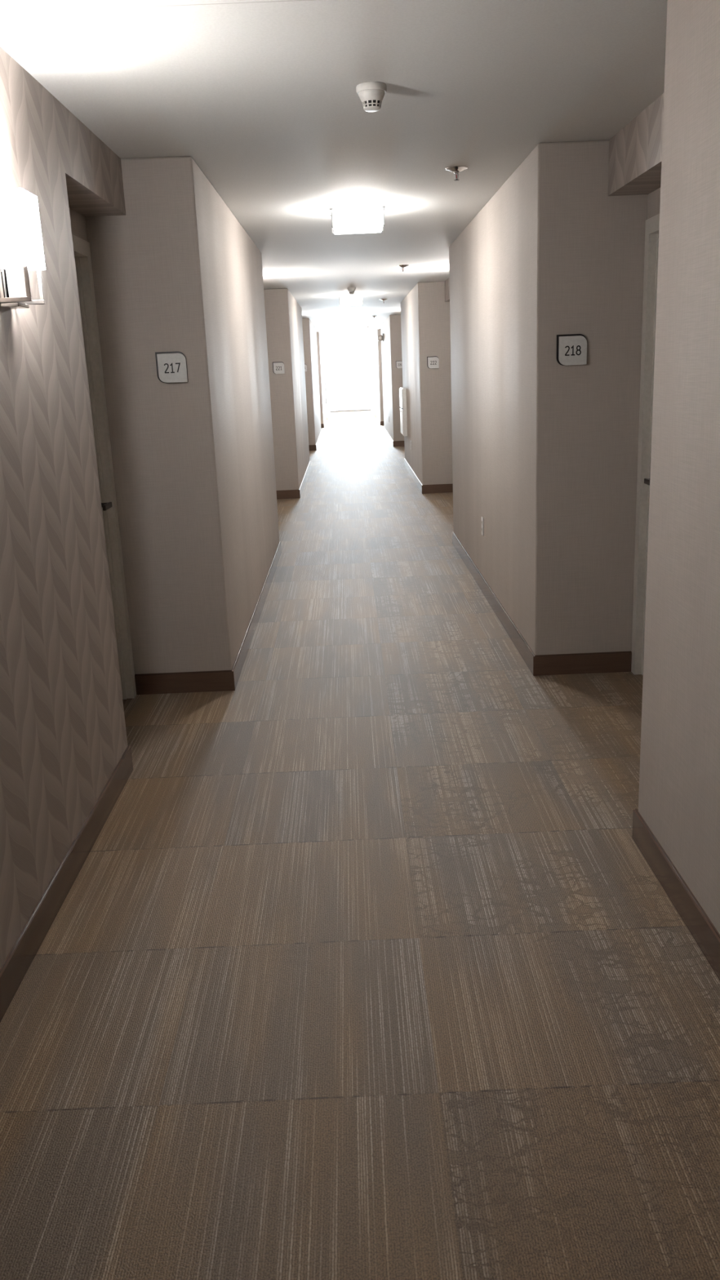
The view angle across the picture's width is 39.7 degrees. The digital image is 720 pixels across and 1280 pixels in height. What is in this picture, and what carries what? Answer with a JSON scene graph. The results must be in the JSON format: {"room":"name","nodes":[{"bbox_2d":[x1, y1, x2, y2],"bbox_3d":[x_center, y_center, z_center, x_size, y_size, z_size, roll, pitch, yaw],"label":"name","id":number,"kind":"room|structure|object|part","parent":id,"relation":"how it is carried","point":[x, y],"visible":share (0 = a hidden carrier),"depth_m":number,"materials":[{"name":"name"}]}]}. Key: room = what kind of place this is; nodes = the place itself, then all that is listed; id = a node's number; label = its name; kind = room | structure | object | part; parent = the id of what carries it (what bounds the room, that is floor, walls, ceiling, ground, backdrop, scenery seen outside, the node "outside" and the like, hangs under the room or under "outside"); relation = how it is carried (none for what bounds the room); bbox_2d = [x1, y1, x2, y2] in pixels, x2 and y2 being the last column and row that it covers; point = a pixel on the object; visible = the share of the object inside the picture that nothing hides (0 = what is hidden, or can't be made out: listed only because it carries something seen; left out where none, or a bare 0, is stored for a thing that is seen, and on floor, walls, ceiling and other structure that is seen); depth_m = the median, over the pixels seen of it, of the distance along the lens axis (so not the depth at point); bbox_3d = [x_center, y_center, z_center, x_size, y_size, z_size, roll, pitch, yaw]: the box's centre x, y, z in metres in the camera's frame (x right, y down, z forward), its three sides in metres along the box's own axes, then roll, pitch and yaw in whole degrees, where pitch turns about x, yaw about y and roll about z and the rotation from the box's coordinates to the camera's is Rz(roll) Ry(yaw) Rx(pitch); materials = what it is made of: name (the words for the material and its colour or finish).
{"room":"hotel corridor","nodes":[
{"label":"hotel corridor","id":0,"kind":"room"},
{"bbox_2d":[0,46,128,968],"bbox_3d":[-1.116,0.194,0.632,0.378,2.440,6.350,-2,15,0],"label":"wall","id":1,"kind":"structure","parent":0,"point":[63,732],"depth_m":3.05,"materials":[{"name":"paper"}]},
{"bbox_2d":[0,187,45,309],"bbox_3d":[-0.940,-1.069,2.744,0.098,0.296,0.144,-2,15,0],"label":"wall sconce","id":2,"kind":"object","parent":1,"relation":"attached to","point":[21,247],"visible":1,"depth_m":2.69,"materials":[{"name":"silver metal"}]},
{"bbox_3d":[-0.981,-1.050,2.743,0.014,0.225,0.100,-2,15,0],"label":"plate","id":3,"kind":"part","parent":2,"relation":"part of","materials":[{"name":"silver metal"}]},
{"bbox_3d":[-0.955,-0.984,2.761,0.028,0.084,0.050,-2,15,0],"label":"light rod","id":4,"kind":"part","parent":2,"relation":"part of","materials":[{"name":"glass"}]},
{"bbox_3d":[-0.940,-0.966,2.708,0.088,0.092,0.012,-2,15,0],"label":"bracket arm","id":5,"kind":"part","parent":2,"relation":"part of","materials":[{"name":"silver metal"}]},
{"bbox_3d":[-0.934,-1.120,2.730,0.082,0.192,0.144,-2,15,0],"label":"lamp shade","id":6,"kind":"part","parent":2,"relation":"part of","materials":[{"name":"white fabric"}]},
{"bbox_3d":[-0.942,-0.999,2.827,0.088,0.092,0.012,-2,15,0],"label":"bracket arm","id":7,"kind":"part","parent":2,"relation":"part of","materials":[{"name":"silver metal"}]},
{"bbox_2d":[0,745,133,1022],"bbox_3d":[-0.874,1.310,0.943,0.011,0.104,6.354,-2,15,0],"label":"baseboard","id":8,"kind":"structure","parent":1,"relation":"attached to","point":[24,951],"depth_m":2.98,"materials":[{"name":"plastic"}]},
{"bbox_2d":[69,208,87,241],"bbox_3d":[-1.298,-1.675,3.923,0.198,0.107,0.990,-2,15,0],"label":"wall","id":9,"kind":"structure","parent":0,"point":[78,227],"depth_m":4.27,"materials":[{"name":"beige paint"}]},
{"bbox_2d":[57,99,125,217],"bbox_3d":[-1.215,-1.840,3.879,0.378,0.228,0.990,-2,15,0],"label":"wall","id":10,"kind":"structure","parent":0,"point":[93,171],"depth_m":3.86,"materials":[{"name":"paint"}]},
{"bbox_2d":[84,155,279,674],"bbox_3d":[-1.052,-1.411,6.472,0.685,2.440,3.780,-2,15,0],"label":"wall","id":11,"kind":"structure","parent":0,"point":[193,465],"depth_m":4.74,"materials":[{"name":"beige paint"}]},
{"bbox_2d":[155,351,187,382],"bbox_3d":[-0.860,-1.245,4.551,0.137,0.137,0.018,-2,15,0],"label":"number sign","id":12,"kind":"object","parent":11,"relation":"attached to","point":[171,366],"visible":1,"depth_m":4.54,"materials":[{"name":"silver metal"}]},
{"bbox_2d":[134,541,281,694],"bbox_3d":[-0.896,-0.290,6.781,0.490,0.104,3.802,-2,15,0],"label":"baseboard","id":13,"kind":"structure","parent":11,"relation":"attached to","point":[220,680],"depth_m":4.96,"materials":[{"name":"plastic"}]},
{"bbox_2d":[263,288,309,490],"bbox_3d":[-1.165,-3.421,13.822,0.685,2.440,3.900,-2,15,0],"label":"wall","id":14,"kind":"structure","parent":0,"point":[283,313],"depth_m":12.06,"materials":[{"name":"beige paint"}]},
{"bbox_2d":[272,361,284,373],"bbox_3d":[-0.966,-3.232,11.844,0.137,0.137,0.018,-2,15,0],"label":"number sign","id":15,"kind":"object","parent":14,"relation":"attached to","point":[277,366],"visible":1,"depth_m":11.84,"materials":[{"name":"silver metal"}]},
{"bbox_2d":[276,460,311,498],"bbox_3d":[-1.009,-2.300,14.130,0.490,0.104,3.922,-2,15,0],"label":"baseboard","id":16,"kind":"structure","parent":14,"relation":"attached to","point":[285,494],"depth_m":12.25,"materials":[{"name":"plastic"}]},
{"bbox_2d":[302,318,320,444],"bbox_3d":[-1.280,-5.459,21.272,0.685,2.440,4.750,-2,15,0],"label":"wall","id":17,"kind":"structure","parent":0,"point":[309,334],"depth_m":19.19,"materials":[{"name":"white paint"}]},
{"bbox_2d":[308,430,321,450],"bbox_3d":[-1.124,-4.338,21.581,0.490,0.104,4.772,-2,15,0],"label":"baseboard","id":18,"kind":"structure","parent":17,"relation":"attached to","point":[312,447],"depth_m":19.29,"materials":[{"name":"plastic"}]},
{"bbox_2d":[315,331,326,423],"bbox_3d":[-1.386,-7.356,28.206,0.685,2.440,4.270,-2,15,0],"label":"wall","id":19,"kind":"structure","parent":0,"point":[319,338],"depth_m":26.42,"materials":[{"name":"white paint"}]},
{"bbox_2d":[320,417,326,427],"bbox_3d":[-1.230,-6.234,28.510,0.490,0.104,4.281,-2,15,0],"label":"baseboard","id":20,"kind":"structure","parent":19,"relation":"attached to","point":[322,425],"depth_m":26.70,"materials":[{"name":"plastic"}]},
{"bbox_2d":[324,382,327,404],"bbox_3d":[-1.033,-7.433,30.041,0.043,0.670,0.028,-2,15,0],"label":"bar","id":21,"kind":"object","parent":19,"relation":"attached to","point":[325,382],"visible":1,"depth_m":30.03,"materials":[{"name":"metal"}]},
{"bbox_2d":[0,0,667,336],"bbox_3d":[-0.104,-4.763,13.652,3.500,0.150,34.450,-2,15,0],"label":"ceiling","id":22,"kind":"structure","parent":0,"point":[262,95],"depth_m":3.50,"materials":[{"name":"paint"}]},
{"bbox_2d":[337,293,363,306],"bbox_3d":[-0.118,-4.463,13.086,0.330,0.128,0.290,-2,15,0],"label":"ceiling light","id":23,"kind":"object","parent":22,"relation":"attached to","point":[357,299],"visible":1,"depth_m":12.96,"materials":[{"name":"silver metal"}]},
{"bbox_2d":[346,287,355,294],"bbox_3d":[-0.100,-4.171,11.922,0.104,0.076,0.104,-2,15,0],"label":"smoke detector","id":24,"kind":"object","parent":22,"relation":"attached to","point":[351,290],"visible":1,"depth_m":11.89,"materials":[{"name":"white plastic"}]},
{"bbox_2d":[328,204,385,234],"bbox_3d":[-0.014,-2.509,5.944,0.330,0.128,0.290,-2,15,0],"label":"ceiling light","id":25,"kind":"object","parent":22,"relation":"attached to","point":[362,219],"visible":1,"depth_m":5.81,"materials":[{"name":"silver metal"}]},
{"bbox_2d":[355,81,386,111],"bbox_3d":[0.040,-1.834,3.377,0.104,0.076,0.104,-2,15,0],"label":"smoke detector","id":26,"kind":"object","parent":22,"relation":"attached to","point":[371,94],"visible":1,"depth_m":3.35,"materials":[{"name":"white plastic"}]},
{"bbox_2d":[363,99,379,106],"bbox_3d":[0.041,-1.813,3.382,0.061,0.018,0.061,-2,15,0],"label":"vent","id":27,"kind":"object","parent":26,"relation":"attached to","point":[366,103],"depth_m":3.36,"materials":[{"name":"white plastic"}]},
{"bbox_2d":[397,264,408,271],"bbox_3d":[0.410,-3.542,9.509,0.110,0.054,0.110,-2,15,0],"label":"sprinkler head","id":28,"kind":"object","parent":22,"relation":"attached to","point":[402,266],"visible":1,"depth_m":9.48},
{"bbox_2d":[444,165,467,180],"bbox_3d":[0.471,-2.271,4.866,0.110,0.054,0.110,-2,15,0],"label":"sprinkler head","id":29,"kind":"object","parent":22,"relation":"attached to","point":[455,170],"visible":1,"depth_m":4.84},
{"bbox_3d":[0.471,-2.266,4.867,0.025,0.035,0.025,-2,15,0],"label":"frame","id":30,"kind":"part","parent":29,"relation":"part of","materials":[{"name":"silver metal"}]},
{"bbox_2d":[322,334,375,419],"bbox_3d":[-0.303,-7.991,30.356,3.200,2.440,0.180,-2,15,0],"label":"wall","id":31,"kind":"structure","parent":0,"point":[357,414],"depth_m":30.54,"materials":[{"name":"white paint"}]},
{"bbox_2d":[323,335,374,412],"bbox_3d":[-0.323,-8.065,30.288,1.465,2.180,0.112,-2,15,0],"label":"window","id":32,"kind":"structure","parent":31,"relation":"in","point":[359,409],"depth_m":30.33,"materials":[{"name":"white glass"}]},
{"bbox_3d":[-0.289,-7.016,30.524,1.245,0.031,0.012,-2,15,0],"label":"sill","id":33,"kind":"part","parent":32,"relation":"part of","materials":[{"name":"white metal"}]},
{"bbox_2d":[0,417,719,1279],"bbox_3d":[0.001,-2.282,14.332,3.500,0.120,34.450,-2,15,0],"label":"floor","id":34,"kind":"structure","parent":0,"point":[367,962],"depth_m":2.57,"materials":[{"name":"carpet"}]},
{"bbox_2d":[373,328,383,421],"bbox_3d":[0.810,-7.455,28.229,0.687,2.440,4.240,-2,15,0],"label":"wall","id":35,"kind":"structure","parent":0,"point":[376,344],"depth_m":26.61,"materials":[{"name":"white paint"}]},
{"bbox_2d":[375,414,383,425],"bbox_3d":[0.750,-6.323,28.532,0.492,0.104,4.251,-2,15,0],"label":"baseboard","id":36,"kind":"structure","parent":35,"relation":"attached to","point":[381,423],"depth_m":26.70,"materials":[{"name":"plastic"}]},
{"bbox_2d":[380,314,404,440],"bbox_3d":[0.915,-5.601,21.453,0.687,2.440,4.890,-2,15,0],"label":"wall","id":37,"kind":"structure","parent":0,"point":[391,346],"depth_m":19.31,"materials":[{"name":"white paint"}]},
{"bbox_2d":[377,333,383,341],"bbox_3d":[0.457,-6.691,22.073,0.131,0.170,0.126,-2,15,0],"label":"emergency light","id":38,"kind":"object","parent":37,"relation":"attached to","point":[380,337],"visible":1,"depth_m":22.03,"materials":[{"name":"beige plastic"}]},
{"bbox_2d":[383,426,404,446],"bbox_3d":[0.854,-4.471,21.762,0.492,0.104,4.912,-2,15,0],"label":"baseboard","id":39,"kind":"structure","parent":37,"relation":"attached to","point":[395,443],"depth_m":19.41,"materials":[{"name":"wood"}]},
{"bbox_2d":[395,360,402,368],"bbox_3d":[0.753,-5.248,19.002,0.137,0.137,0.018,-2,15,0],"label":"number sign","id":40,"kind":"object","parent":37,"relation":"attached to","point":[398,363],"visible":0.98,"depth_m":18.99,"materials":[{"name":"silver metal"}]},
{"bbox_2d":[400,281,453,484],"bbox_3d":[1.034,-3.473,13.675,0.687,2.440,3.720,-2,15,0],"label":"wall","id":41,"kind":"structure","parent":0,"point":[425,326],"depth_m":12.00,"materials":[{"name":"beige paint"}]},
{"bbox_2d":[399,386,407,436],"bbox_3d":[0.647,-3.449,15.055,0.078,0.695,0.680,-2,15,0],"label":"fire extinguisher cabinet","id":42,"kind":"object","parent":41,"relation":"attached to","point":[402,391],"visible":1,"depth_m":14.77,"materials":[{"name":"white metal"}]},
{"bbox_3d":[0.619,-3.638,15.003,0.014,0.270,0.650,-2,15,0],"label":"door","id":43,"kind":"part","parent":42,"relation":"part of","materials":[{"name":"white metal"}]},
{"bbox_3d":[0.633,-3.306,15.094,0.014,0.370,0.650,-2,15,0],"label":"door","id":44,"kind":"part","parent":42,"relation":"part of","materials":[{"name":"white metal"}]},
{"bbox_2d":[404,457,453,493],"bbox_3d":[0.973,-2.343,13.983,0.492,0.104,3.742,-2,15,0],"label":"baseboard","id":45,"kind":"structure","parent":41,"relation":"attached to","point":[435,488],"depth_m":12.19,"materials":[{"name":"wood"}]},
{"bbox_2d":[426,355,439,368],"bbox_3d":[0.864,-3.280,11.787,0.137,0.137,0.018,-2,15,0],"label":"number sign","id":46,"kind":"object","parent":41,"relation":"attached to","point":[432,362],"visible":1,"depth_m":11.78,"materials":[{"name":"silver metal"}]},
{"bbox_2d":[444,276,449,302],"bbox_3d":[1.179,-3.925,11.112,0.376,0.228,0.990,-2,15,0],"label":"wall","id":47,"kind":"structure","parent":0,"point":[447,281],"depth_m":11.30,"materials":[{"name":"paint"}]},
{"bbox_2d":[448,140,648,655],"bbox_3d":[1.143,-1.526,6.557,0.687,2.440,3.880,-2,15,0],"label":"wall","id":48,"kind":"structure","parent":0,"point":[544,451],"depth_m":4.82,"materials":[{"name":"beige paint"}]},
{"bbox_2d":[481,516,484,535],"bbox_3d":[0.827,-0.769,6.739,0.010,0.122,0.074,-2,15,0],"label":"wall outlet","id":49,"kind":"object","parent":48,"relation":"attached to","point":[482,518],"visible":1,"depth_m":6.71,"materials":[{"name":"white plastic"}]},
{"bbox_2d":[452,531,631,675],"bbox_3d":[1.083,-0.396,6.866,0.492,0.104,3.902,-2,15,0],"label":"baseboard","id":50,"kind":"structure","parent":48,"relation":"attached to","point":[614,661],"depth_m":5.00,"materials":[{"name":"wood"}]},
{"bbox_2d":[555,333,586,365],"bbox_3d":[0.973,-1.334,4.586,0.137,0.137,0.018,-2,15,0],"label":"number sign","id":51,"kind":"object","parent":48,"relation":"attached to","point":[571,348],"visible":1,"depth_m":4.58,"materials":[{"name":"silver metal"}]},
{"bbox_2d":[608,93,663,195],"bbox_3d":[1.290,-1.956,3.917,0.376,0.228,0.990,-2,15,0],"label":"wall","id":52,"kind":"structure","parent":0,"point":[635,151],"depth_m":4.01,"materials":[{"name":"paint"}]},
{"bbox_2d":[647,187,660,219],"bbox_3d":[1.386,-1.799,3.962,0.198,0.107,0.990,-2,15,0],"label":"wall","id":53,"kind":"structure","parent":0,"point":[654,197],"depth_m":4.35,"materials":[{"name":"beige paint"}]},
{"bbox_2d":[638,0,719,933],"bbox_3d":[1.240,0.196,0.262,0.687,2.440,5.565,-2,15,0],"label":"wall","id":54,"kind":"structure","parent":0,"point":[679,794],"depth_m":2.62,"materials":[{"name":"beige paint"}]},
{"bbox_2d":[631,808,719,981],"bbox_3d":[1.179,1.325,0.575,0.492,0.104,5.576,-2,15,0],"label":"baseboard","id":55,"kind":"structure","parent":54,"relation":"attached to","point":[704,932],"depth_m":2.81,"materials":[{"name":"wood"}]},
{"bbox_3d":[-1.297,-0.607,4.215,0.110,2.105,0.990,-2,15,0],"label":"wall","id":56,"kind":"structure","parent":0,"visible":0},
{"bbox_2d":[71,234,136,699],"bbox_3d":[-1.182,-0.612,4.216,0.111,2.105,0.982,-2,15,0],"label":"door","id":57,"kind":"structure","parent":56,"relation":"in","point":[82,251],"depth_m":4.60,"materials":[{"name":"paint"}]},
{"bbox_3d":[-1.164,-0.645,4.473,0.071,0.230,0.143,-2,15,0],"label":"handle","id":58,"kind":"part","parent":57,"relation":"part of","materials":[{"name":"metal"}]},
{"bbox_3d":[1.475,-0.735,4.254,0.110,2.105,0.990,-2,15,0],"label":"wall","id":59,"kind":"structure","parent":0,"visible":0},
{"bbox_2d":[631,213,659,675],"bbox_3d":[1.359,-0.730,4.254,0.111,2.105,0.982,-2,15,0],"label":"door","id":60,"kind":"structure","parent":59,"relation":"in","point":[652,224],"depth_m":4.64,"materials":[{"name":"paint"}]},
{"bbox_3d":[1.337,-0.761,4.511,0.071,0.230,0.143,-2,15,0],"label":"handle","id":61,"kind":"part","parent":60,"relation":"part of","materials":[{"name":"metal"}]}
]}

